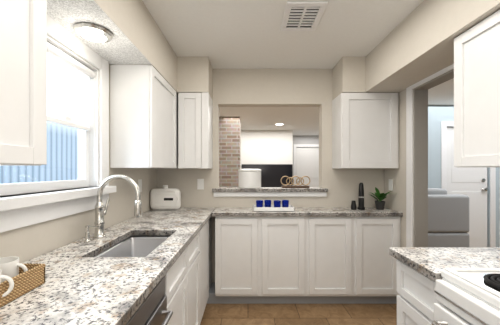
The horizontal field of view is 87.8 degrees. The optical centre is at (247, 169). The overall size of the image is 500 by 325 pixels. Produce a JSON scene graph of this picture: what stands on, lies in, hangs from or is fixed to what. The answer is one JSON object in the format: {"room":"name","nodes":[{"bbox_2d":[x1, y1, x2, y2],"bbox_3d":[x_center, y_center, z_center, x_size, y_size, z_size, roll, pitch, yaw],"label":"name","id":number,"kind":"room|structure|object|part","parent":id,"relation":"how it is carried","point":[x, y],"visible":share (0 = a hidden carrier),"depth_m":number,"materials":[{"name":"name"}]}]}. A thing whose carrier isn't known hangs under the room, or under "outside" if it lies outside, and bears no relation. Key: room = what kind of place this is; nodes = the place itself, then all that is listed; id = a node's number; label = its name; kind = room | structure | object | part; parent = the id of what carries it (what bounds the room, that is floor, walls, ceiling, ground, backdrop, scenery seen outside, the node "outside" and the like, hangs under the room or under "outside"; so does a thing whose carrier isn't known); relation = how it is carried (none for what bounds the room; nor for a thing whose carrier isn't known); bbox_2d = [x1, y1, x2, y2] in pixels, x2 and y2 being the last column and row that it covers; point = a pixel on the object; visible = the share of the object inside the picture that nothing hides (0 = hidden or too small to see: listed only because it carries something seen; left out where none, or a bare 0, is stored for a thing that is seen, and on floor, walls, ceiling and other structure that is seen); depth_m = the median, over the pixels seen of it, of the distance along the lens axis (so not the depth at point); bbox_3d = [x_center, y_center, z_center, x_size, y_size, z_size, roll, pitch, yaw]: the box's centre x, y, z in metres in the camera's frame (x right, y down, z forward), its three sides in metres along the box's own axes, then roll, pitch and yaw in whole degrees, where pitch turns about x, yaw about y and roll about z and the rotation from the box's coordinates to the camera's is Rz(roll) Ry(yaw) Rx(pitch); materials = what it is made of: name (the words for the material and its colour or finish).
{"room":"kitchen","nodes":[
{"label":"kitchen","id":0,"kind":"room"},
{"bbox_2d":[0,35,156,262],"bbox_3d":[-1.050,0.110,3.400,0.140,2.400,10.400,0,0,0],"label":"wall","id":1,"kind":"structure","parent":0,"point":[26,243],"depth_m":1.51,"materials":[{"name":"paint"}]},
{"bbox_2d":[0,0,46,165],"bbox_3d":[-0.829,-0.381,0.582,0.295,0.732,0.604,0,0,0],"label":"upper cabinet","id":2,"kind":"object","parent":1,"relation":"attached to","point":[23,23],"depth_m":0.80,"materials":[{"name":"wood"}]},
{"bbox_2d":[0,15,115,232],"bbox_3d":[-1.000,-0.253,1.345,0.160,0.995,0.950,0,0,0],"label":"kitchen window","id":3,"kind":"structure","parent":1,"relation":"in","point":[77,92],"depth_m":1.47,"materials":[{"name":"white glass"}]},
{"bbox_3d":[-1.051,-0.273,1.345,0.004,0.665,0.630,0,0,0],"label":"glass","id":4,"kind":"part","parent":3,"relation":"part of","materials":[{"name":"clear glass"}]},
{"bbox_3d":[-1.044,-0.269,1.345,0.042,0.758,0.706,0,0,0],"label":"sash","id":5,"kind":"part","parent":3,"relation":"part of","materials":[{"name":"white wood"}]},
{"bbox_3d":[-1.000,-0.330,1.690,0.004,0.560,0.005,0,0,0],"label":"blind chain","id":6,"kind":"part","parent":3,"relation":"part of","materials":[{"name":"white plastic"}]},
{"bbox_2d":[138,179,141,191],"bbox_3d":[-0.977,0.142,2.355,0.006,0.115,0.070,0,0,0],"label":"outlet","id":7,"kind":"object","parent":1,"relation":"attached to","point":[140,184],"visible":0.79,"depth_m":2.36,"materials":[{"name":"white plastic"}]},
{"bbox_2d":[110,65,179,168],"bbox_3d":[-0.829,-0.381,2.157,0.295,0.732,0.635,0,0,0],"label":"upper cabinet","id":8,"kind":"object","parent":1,"relation":"attached to","point":[143,105],"depth_m":1.84,"materials":[{"name":"wood"}]},
{"bbox_3d":[-0.691,-0.381,2.160,0.019,0.726,0.630,0,0,0],"label":"door","id":9,"kind":"part","parent":8,"relation":"part of","materials":[{"name":"white wood"}]},
{"bbox_2d":[177,57,212,99],"bbox_3d":[-0.530,-0.920,2.650,0.300,0.340,0.300,0,0,0],"label":"soffit","id":10,"kind":"structure","parent":0,"point":[194,74],"depth_m":2.50,"materials":[{"name":"paint"}]},
{"bbox_2d":[219,117,240,186],"bbox_3d":[-0.810,0.110,5.625,1.280,2.400,0.650,0,0,0],"label":"brick column","id":11,"kind":"structure","parent":0,"point":[229,147],"depth_m":5.30,"materials":[{"name":"brown brick"}]},
{"bbox_2d":[241,130,292,168],"bbox_3d":[0.120,0.110,7.170,2.200,2.400,0.140,0,0,0],"label":"wall","id":12,"kind":"structure","parent":0,"point":[266,146],"depth_m":7.10,"materials":[{"name":"paint"}]},
{"bbox_2d":[242,164,292,186],"bbox_3d":[0.450,0.580,6.850,1.600,1.460,0.460,0,0,0],"label":"tv","id":13,"kind":"object","parent":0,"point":[272,175],"visible":0.15,"depth_m":6.82,"materials":[{"name":"black plastic"}]},
{"bbox_2d":[157,69,383,282],"bbox_3d":[0.302,0.110,2.860,2.565,2.400,0.120,0,0,0],"label":"wall","id":14,"kind":"structure","parent":0,"point":[272,87],"depth_m":2.80,"materials":[{"name":"paint"}]},
{"bbox_2d":[178,92,212,168],"bbox_3d":[-0.528,-0.381,2.648,0.298,0.732,0.296,0,0,0],"label":"upper cabinet","id":15,"kind":"object","parent":14,"relation":"attached to","point":[195,110],"depth_m":2.50,"materials":[{"name":"wood"}]},
{"bbox_3d":[-0.561,-0.381,2.510,0.222,0.726,0.019,0,0,0],"label":"door","id":16,"kind":"part","parent":15,"relation":"part of","materials":[{"name":"white wood"}]},
{"bbox_2d":[197,179,203,189],"bbox_3d":[-0.510,0.152,2.797,0.070,0.115,0.006,0,0,0],"label":"outlet","id":17,"kind":"object","parent":14,"relation":"attached to","point":[200,184],"visible":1,"depth_m":2.79,"materials":[{"name":"white plastic"}]},
{"bbox_2d":[212,187,327,191],"bbox_3d":[0.236,0.215,2.860,1.229,0.038,0.210,0,0,0],"label":"sill","id":18,"kind":"structure","parent":14,"relation":"attached to","point":[263,189],"depth_m":2.75,"materials":[{"name":"stone"}]},
{"bbox_2d":[238,169,260,187],"bbox_3d":[0.020,0.090,2.860,0.256,0.209,0.256,0,0,0],"label":"canister","id":19,"kind":"object","parent":18,"relation":"on","point":[249,178],"visible":1,"depth_m":2.75,"materials":[{"name":"white ceramic"}]},
{"bbox_3d":[0.020,0.000,2.860,0.256,0.028,0.256,0,0,0],"label":"lid","id":20,"kind":"part","parent":19,"relation":"part of","materials":[{"name":"white ceramic"}]},
{"bbox_2d":[281,176,309,187],"bbox_3d":[0.520,0.129,2.860,0.328,0.132,0.060,0,0,0],"label":"ring sculpture","id":21,"kind":"object","parent":18,"relation":"on","point":[295,186],"visible":1,"depth_m":2.84,"materials":[{"name":"brown wood"}]},
{"bbox_2d":[214,192,326,196],"bbox_3d":[0.236,0.261,2.788,1.209,0.049,0.019,0,0,0],"label":"trim","id":22,"kind":"structure","parent":14,"relation":"attached to","point":[270,194],"depth_m":2.78,"materials":[{"name":"white wood"}]},
{"bbox_2d":[332,93,398,168],"bbox_3d":[1.184,-0.381,2.648,0.557,0.732,0.296,0,0,0],"label":"upper cabinet","id":23,"kind":"object","parent":14,"relation":"attached to","point":[365,126],"depth_m":2.51,"materials":[{"name":"wood"}]},
{"bbox_3d":[1.175,-0.381,2.510,0.530,0.726,0.019,0,0,0],"label":"door","id":24,"kind":"part","parent":23,"relation":"part of","materials":[{"name":"white wood"}]},
{"bbox_2d":[142,0,453,135],"bbox_3d":[2.500,-1.140,3.400,7.600,0.100,10.400,0,0,0],"label":"ceiling","id":25,"kind":"structure","parent":0,"point":[234,34],"depth_m":2.14,"materials":[{"name":"paint"}]},
{"bbox_2d":[94,0,177,94],"bbox_3d":[-0.830,-0.920,0.650,0.300,0.340,4.300,0,0,0],"label":"soffit","id":26,"kind":"object","parent":25,"relation":"attached to","point":[135,22],"depth_m":1.73,"materials":[{"name":"paint"}]},
{"bbox_2d":[73,22,112,42],"bbox_3d":[-0.830,-0.729,1.400,0.184,0.034,0.184,0,0,0],"label":"recessed light","id":27,"kind":"object","parent":26,"relation":"in","point":[84,26],"depth_m":1.36,"materials":[{"name":"silver metal"}]},
{"bbox_3d":[-0.830,-0.718,1.400,0.122,0.012,0.122,0,0,0],"label":"ceiling light lens","id":28,"kind":"part","parent":27,"relation":"part of","materials":[{"name":"white glass"}]},
{"bbox_2d":[47,0,150,63],"bbox_3d":[-0.830,-0.748,1.362,0.298,0.004,0.946,0,0,0],"label":"ceiling soffit left texture","id":29,"kind":"structure","parent":26,"relation":"attached to","point":[120,47],"depth_m":1.34,"materials":[{"name":"white paint"}]},
{"bbox_2d":[280,2,327,30],"bbox_3d":[0.385,-1.084,1.850,0.270,0.012,0.340,0,0,0],"label":"ceiling vent","id":30,"kind":"object","parent":25,"relation":"in","point":[321,5],"depth_m":1.83,"materials":[{"name":"white metal"}]},
{"bbox_3d":[0.385,-1.089,1.850,0.190,0.001,0.260,0,0,0],"label":"ceiling vent dark","id":31,"kind":"part","parent":30,"relation":"part of","materials":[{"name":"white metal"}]},
{"bbox_3d":[0.385,-1.083,1.850,0.190,0.009,0.260,0,0,0],"label":"ceiling air vent louvers","id":32,"kind":"part","parent":30,"relation":"part of","materials":[{"name":"white metal"}]},
{"bbox_2d":[365,0,499,92],"bbox_3d":[1.298,-0.920,0.650,0.335,0.340,4.300,0,0,0],"label":"soffit","id":33,"kind":"object","parent":25,"relation":"attached to","point":[415,45],"depth_m":1.76,"materials":[{"name":"paint"}]},
{"bbox_2d":[200,304,396,324],"bbox_3d":[2.500,1.360,3.400,7.600,0.100,10.400,0,0,0],"label":"floor","id":34,"kind":"structure","parent":0,"point":[299,314],"depth_m":2.36,"materials":[{"name":"brown tile"}]},
{"bbox_2d":[128,264,175,324],"bbox_3d":[-0.671,0.875,0.879,0.610,0.868,0.725,0,0,0],"label":"base cabinet","id":35,"kind":"object","parent":34,"relation":"on","point":[160,309],"depth_m":1.10,"materials":[{"name":"wood"}]},
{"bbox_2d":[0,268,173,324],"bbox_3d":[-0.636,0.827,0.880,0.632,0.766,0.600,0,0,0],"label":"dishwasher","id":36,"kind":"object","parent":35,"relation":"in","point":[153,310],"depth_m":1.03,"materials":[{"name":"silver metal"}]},
{"bbox_2d":[0,208,214,324],"bbox_3d":[-0.660,0.419,0.650,0.632,0.040,4.294,0,0,0],"label":"countertop","id":37,"kind":"structure","parent":35,"relation":"on","point":[80,287],"depth_m":0.98,"materials":[{"name":"white stone"}]},
{"bbox_2d":[0,256,45,306],"bbox_3d":[-0.826,0.347,0.710,0.260,0.104,0.420,0,0,0],"label":"wicker tray","id":38,"kind":"object","parent":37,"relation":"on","point":[17,279],"visible":1,"depth_m":0.83,"materials":[{"name":"brown wicker"}]},
{"bbox_2d":[0,268,14,306],"bbox_3d":[-0.747,0.343,0.735,0.102,0.095,0.086,0,0,0],"label":"mug","id":39,"kind":"object","parent":38,"relation":"on","point":[6,287],"depth_m":0.76,"materials":[{"name":"white ceramic"}]},
{"bbox_2d":[0,256,28,295],"bbox_3d":[-0.788,0.343,0.845,0.110,0.095,0.086,0,0,0],"label":"mug","id":40,"kind":"object","parent":38,"relation":"on","point":[9,266],"depth_m":0.84,"materials":[{"name":"white ceramic"}]},
{"bbox_2d":[80,174,143,243],"bbox_3d":[-0.775,0.212,1.525,0.286,0.373,0.187,0,0,0],"label":"faucet","id":41,"kind":"object","parent":37,"relation":"on","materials":[{"name":"silver metal"}]},
{"bbox_2d":[92,232,183,275],"bbox_3d":[-0.625,0.538,1.470,0.364,0.222,0.604,0,0,0],"label":"sink","id":42,"kind":"object","parent":37,"relation":"in","point":[136,243],"depth_m":1.74,"materials":[{"name":"silver metal"}]},
{"bbox_2d":[150,185,180,209],"bbox_3d":[-0.825,0.276,2.598,0.300,0.246,0.105,0,0,0],"label":"bread box","id":43,"kind":"object","parent":37,"relation":"on","point":[165,197],"visible":1,"depth_m":2.55,"materials":[{"name":"white plastic"}]},
{"bbox_2d":[162,229,199,324],"bbox_3d":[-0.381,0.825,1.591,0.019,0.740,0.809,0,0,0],"label":"base cabinet","id":44,"kind":"object","parent":34,"relation":"on","point":[182,280],"depth_m":1.55,"materials":[{"name":"white wood"}]},
{"bbox_2d":[176,268,195,324],"bbox_3d":[-0.674,0.999,1.491,0.605,0.620,0.617,0,0,0],"label":"base cabinet","id":45,"kind":"object","parent":34,"relation":"on","point":[186,282],"depth_m":1.57,"materials":[{"name":"wood"}]},
{"bbox_2d":[184,228,203,324],"bbox_3d":[-0.673,0.875,1.902,0.606,0.868,0.204,0,0,0],"label":"base cabinet","id":46,"kind":"object","parent":34,"relation":"on","point":[194,258],"depth_m":1.95,"materials":[{"name":"wood"}]},
{"bbox_2d":[204,220,211,309],"bbox_3d":[-0.673,0.875,2.200,0.606,0.868,0.519,0,0,0],"label":"base cabinet","id":47,"kind":"object","parent":34,"relation":"on","point":[207,227],"depth_m":2.38,"materials":[{"name":"wood"}]},
{"bbox_2d":[214,216,261,303],"bbox_3d":[-0.100,0.875,2.633,0.426,0.868,0.326,0,0,0],"label":"base cabinet","id":48,"kind":"object","parent":34,"relation":"on","point":[238,239],"depth_m":2.48,"materials":[{"name":"wood"}]},
{"bbox_3d":[-0.111,0.825,2.481,0.404,0.720,0.019,0,0,0],"label":"door","id":49,"kind":"part","parent":48,"relation":"part of","materials":[{"name":"white wood"}]},
{"bbox_2d":[262,216,309,303],"bbox_3d":[0.337,0.875,2.633,0.448,0.868,0.326,0,0,0],"label":"base cabinet","id":50,"kind":"object","parent":34,"relation":"on","point":[285,239],"depth_m":2.48,"materials":[{"name":"wood"}]},
{"bbox_3d":[0.336,0.825,2.481,0.404,0.720,0.019,0,0,0],"label":"door","id":51,"kind":"part","parent":50,"relation":"part of","materials":[{"name":"white wood"}]},
{"bbox_2d":[212,208,401,215],"bbox_3d":[0.560,0.419,2.624,1.804,0.040,0.345,0,0,0],"label":"countertop","id":52,"kind":"structure","parent":50,"relation":"on","point":[218,211],"depth_m":2.45,"materials":[{"name":"grey stone"}]},
{"bbox_2d":[253,200,294,210],"bbox_3d":[0.250,0.352,2.600,0.400,0.094,0.200,0,0,0],"label":"glass tray","id":53,"kind":"object","parent":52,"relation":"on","point":[276,206],"visible":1,"depth_m":2.55,"materials":[{"name":"white ceramic"}]},
{"bbox_2d":[351,200,356,209],"bbox_3d":[1.065,0.353,2.620,0.056,0.092,0.056,0,0,0],"label":"cutter","id":54,"kind":"object","parent":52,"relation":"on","point":[353,205],"visible":1,"depth_m":2.60,"materials":[{"name":"black plastic"}]},
{"bbox_2d":[357,183,364,209],"bbox_3d":[1.150,0.263,2.640,0.072,0.272,0.072,0,0,0],"label":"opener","id":55,"kind":"object","parent":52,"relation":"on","point":[361,198],"visible":1,"depth_m":2.62,"materials":[{"name":"black plastic"}]},
{"bbox_2d":[368,187,391,209],"bbox_3d":[1.334,0.285,2.619,0.272,0.227,0.233,0,0,0],"label":"potted plant","id":56,"kind":"object","parent":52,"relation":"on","point":[379,204],"visible":1,"depth_m":2.60,"materials":[{"name":"green plant"}]},
{"bbox_3d":[1.335,0.356,2.630,0.100,0.085,0.100,0,0,0],"label":"pot","id":57,"kind":"part","parent":56,"relation":"part of","materials":[{"name":"black ceramic"}]},
{"bbox_2d":[310,216,357,303],"bbox_3d":[0.784,0.875,2.633,0.447,0.868,0.326,0,0,0],"label":"base cabinet","id":58,"kind":"object","parent":34,"relation":"on","point":[319,255],"depth_m":2.48,"materials":[{"name":"wood"}]},
{"bbox_3d":[0.784,0.825,2.481,0.404,0.720,0.019,0,0,0],"label":"door","id":59,"kind":"part","parent":58,"relation":"part of","materials":[{"name":"white wood"}]},
{"bbox_2d":[358,216,401,303],"bbox_3d":[1.235,0.875,2.633,0.455,0.868,0.326,0,0,0],"label":"base cabinet","id":60,"kind":"object","parent":34,"relation":"on","point":[377,269],"depth_m":2.48,"materials":[{"name":"wood"}]},
{"bbox_3d":[1.231,0.825,2.481,0.404,0.720,0.019,0,0,0],"label":"door","id":61,"kind":"part","parent":60,"relation":"part of","materials":[{"name":"white wood"}]},
{"bbox_2d":[396,258,441,324],"bbox_3d":[1.109,0.875,1.172,0.706,0.868,0.317,0,0,0],"label":"base cabinet","id":62,"kind":"object","parent":34,"relation":"on","point":[416,300],"depth_m":1.19,"materials":[{"name":"wood"}]},
{"bbox_3d":[0.765,0.537,1.171,0.019,0.165,0.305,0,0,0],"label":"drawer","id":63,"kind":"part","parent":62,"relation":"part of","materials":[{"name":"white wood"}]},
{"bbox_3d":[0.765,0.915,1.171,0.019,0.560,0.305,0,0,0],"label":"door","id":64,"kind":"part","parent":62,"relation":"part of","materials":[{"name":"white wood"}]},
{"bbox_2d":[389,247,499,281],"bbox_3d":[1.096,0.419,1.182,0.732,0.040,0.337,0,0,0],"label":"countertop","id":65,"kind":"structure","parent":62,"relation":"on","point":[428,262],"depth_m":1.19,"materials":[{"name":"white stone"}]},
{"bbox_2d":[428,188,468,246],"bbox_3d":[2.385,0.790,3.940,1.370,1.040,0.720,0,0,0],"label":"sofa","id":66,"kind":"object","parent":34,"relation":"on","point":[448,220],"visible":0.27,"depth_m":3.58,"materials":[{"name":"fabric"}]},
{"bbox_2d":[432,268,499,324],"bbox_3d":[1.063,0.740,0.630,0.798,1.140,0.760,0,0,0],"label":"stove","id":67,"kind":"object","parent":34,"relation":"on","point":[467,296],"visible":0.98,"depth_m":0.89,"materials":[{"name":"white metal"}]},
{"bbox_3d":[0.690,0.555,0.630,0.051,0.021,0.642,0,0,0],"label":"handle","id":68,"kind":"part","parent":67,"relation":"part of","materials":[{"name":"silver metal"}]},
{"bbox_3d":[0.719,0.466,0.630,0.004,0.008,0.740,0,0,0],"label":"trim","id":69,"kind":"part","parent":67,"relation":"part of","materials":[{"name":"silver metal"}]},
{"bbox_2d":[293,136,318,143],"bbox_3d":[1.760,0.110,8.290,1.320,2.400,0.120,0,0,0],"label":"wall","id":70,"kind":"structure","parent":0,"point":[305,139],"depth_m":8.22,"materials":[{"name":"paint"}]},
{"bbox_2d":[293,144,318,185],"bbox_3d":[1.920,0.250,8.223,0.960,2.120,0.015,0,0,0],"label":"door frame","id":71,"kind":"structure","parent":70,"relation":"attached to","point":[294,154],"depth_m":8.21,"materials":[{"name":"white wood"}]},
{"bbox_2d":[296,147,318,186],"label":"hall door","id":72,"kind":"structure","parent":70,"relation":"in","point":[312,180],"depth_m":8.25,"materials":[{"name":"white wood"}]},
{"bbox_2d":[332,57,365,99],"bbox_3d":[1.020,-0.920,2.650,0.220,0.340,0.300,0,0,0],"label":"soffit","id":73,"kind":"structure","parent":0,"point":[348,74],"depth_m":2.50,"materials":[{"name":"paint"}]},
{"bbox_2d":[384,69,452,246],"bbox_3d":[1.525,0.110,0.500,0.120,2.400,4.600,0,0,0],"label":"wall","id":74,"kind":"structure","parent":0,"point":[395,199],"depth_m":2.48,"materials":[{"name":"paint"}]},
{"bbox_2d":[389,179,392,190],"bbox_3d":[1.462,0.152,2.665,0.006,0.115,0.070,0,0,0],"label":"outlet","id":75,"kind":"object","parent":74,"relation":"attached to","point":[391,184],"visible":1,"depth_m":2.64,"materials":[{"name":"white plastic"}]},
{"bbox_2d":[406,64,453,246],"bbox_3d":[1.458,0.253,1.900,0.015,2.115,0.970,0,0,0],"label":"door frame","id":76,"kind":"structure","parent":74,"relation":"attached to","point":[409,166],"depth_m":2.32,"materials":[{"name":"white wood"}]},
{"bbox_2d":[414,69,453,246],"bbox_3d":[1.525,0.295,1.900,0.118,2.030,0.800,0,0,0],"label":"trim","id":77,"kind":"structure","parent":74,"relation":"attached to","point":[420,165],"depth_m":2.29,"materials":[{"name":"paint"}]},
{"bbox_2d":[454,10,499,166],"bbox_3d":[1.314,-0.381,1.220,0.296,0.732,0.521,0,0,0],"label":"upper cabinet","id":78,"kind":"object","parent":74,"relation":"attached to","point":[476,96],"depth_m":1.33,"materials":[{"name":"wood"}]},
{"bbox_3d":[1.175,-0.381,1.248,0.019,0.726,0.451,0,0,0],"label":"door","id":79,"kind":"part","parent":78,"relation":"part of","materials":[{"name":"white wood"}]},
{"bbox_2d":[428,105,499,246],"bbox_3d":[4.375,0.110,4.420,3.850,2.400,0.140,0,0,0],"label":"wall","id":80,"kind":"structure","parent":0,"point":[437,114],"depth_m":4.35,"materials":[{"name":"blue paint"}]},
{"bbox_2d":[447,127,487,246],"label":"entry door","id":81,"kind":"structure","parent":80,"relation":"in","point":[466,174],"depth_m":4.38,"materials":[{"name":"white wood"}]},
{"bbox_3d":[3.960,0.325,4.342,0.060,0.058,0.068,0,0,0],"label":"knob","id":82,"kind":"part","parent":81,"relation":"part of","materials":[{"name":"silver metal"}]},
{"bbox_2d":[441,121,495,246],"bbox_3d":[3.680,0.250,4.343,0.900,2.120,0.015,0,0,0],"label":"door frame","id":83,"kind":"structure","parent":80,"relation":"attached to","point":[444,124],"depth_m":4.33,"materials":[{"name":"white wood"}]},
{"label":"outside","id":84,"kind":"structure","parent":0,"visible":0},
{"bbox_2d":[0,122,77,183],"bbox_3d":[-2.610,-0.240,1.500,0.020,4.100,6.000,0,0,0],"label":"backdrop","id":85,"kind":"structure","parent":84,"point":[56,133],"depth_m":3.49,"materials":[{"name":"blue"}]}
]}

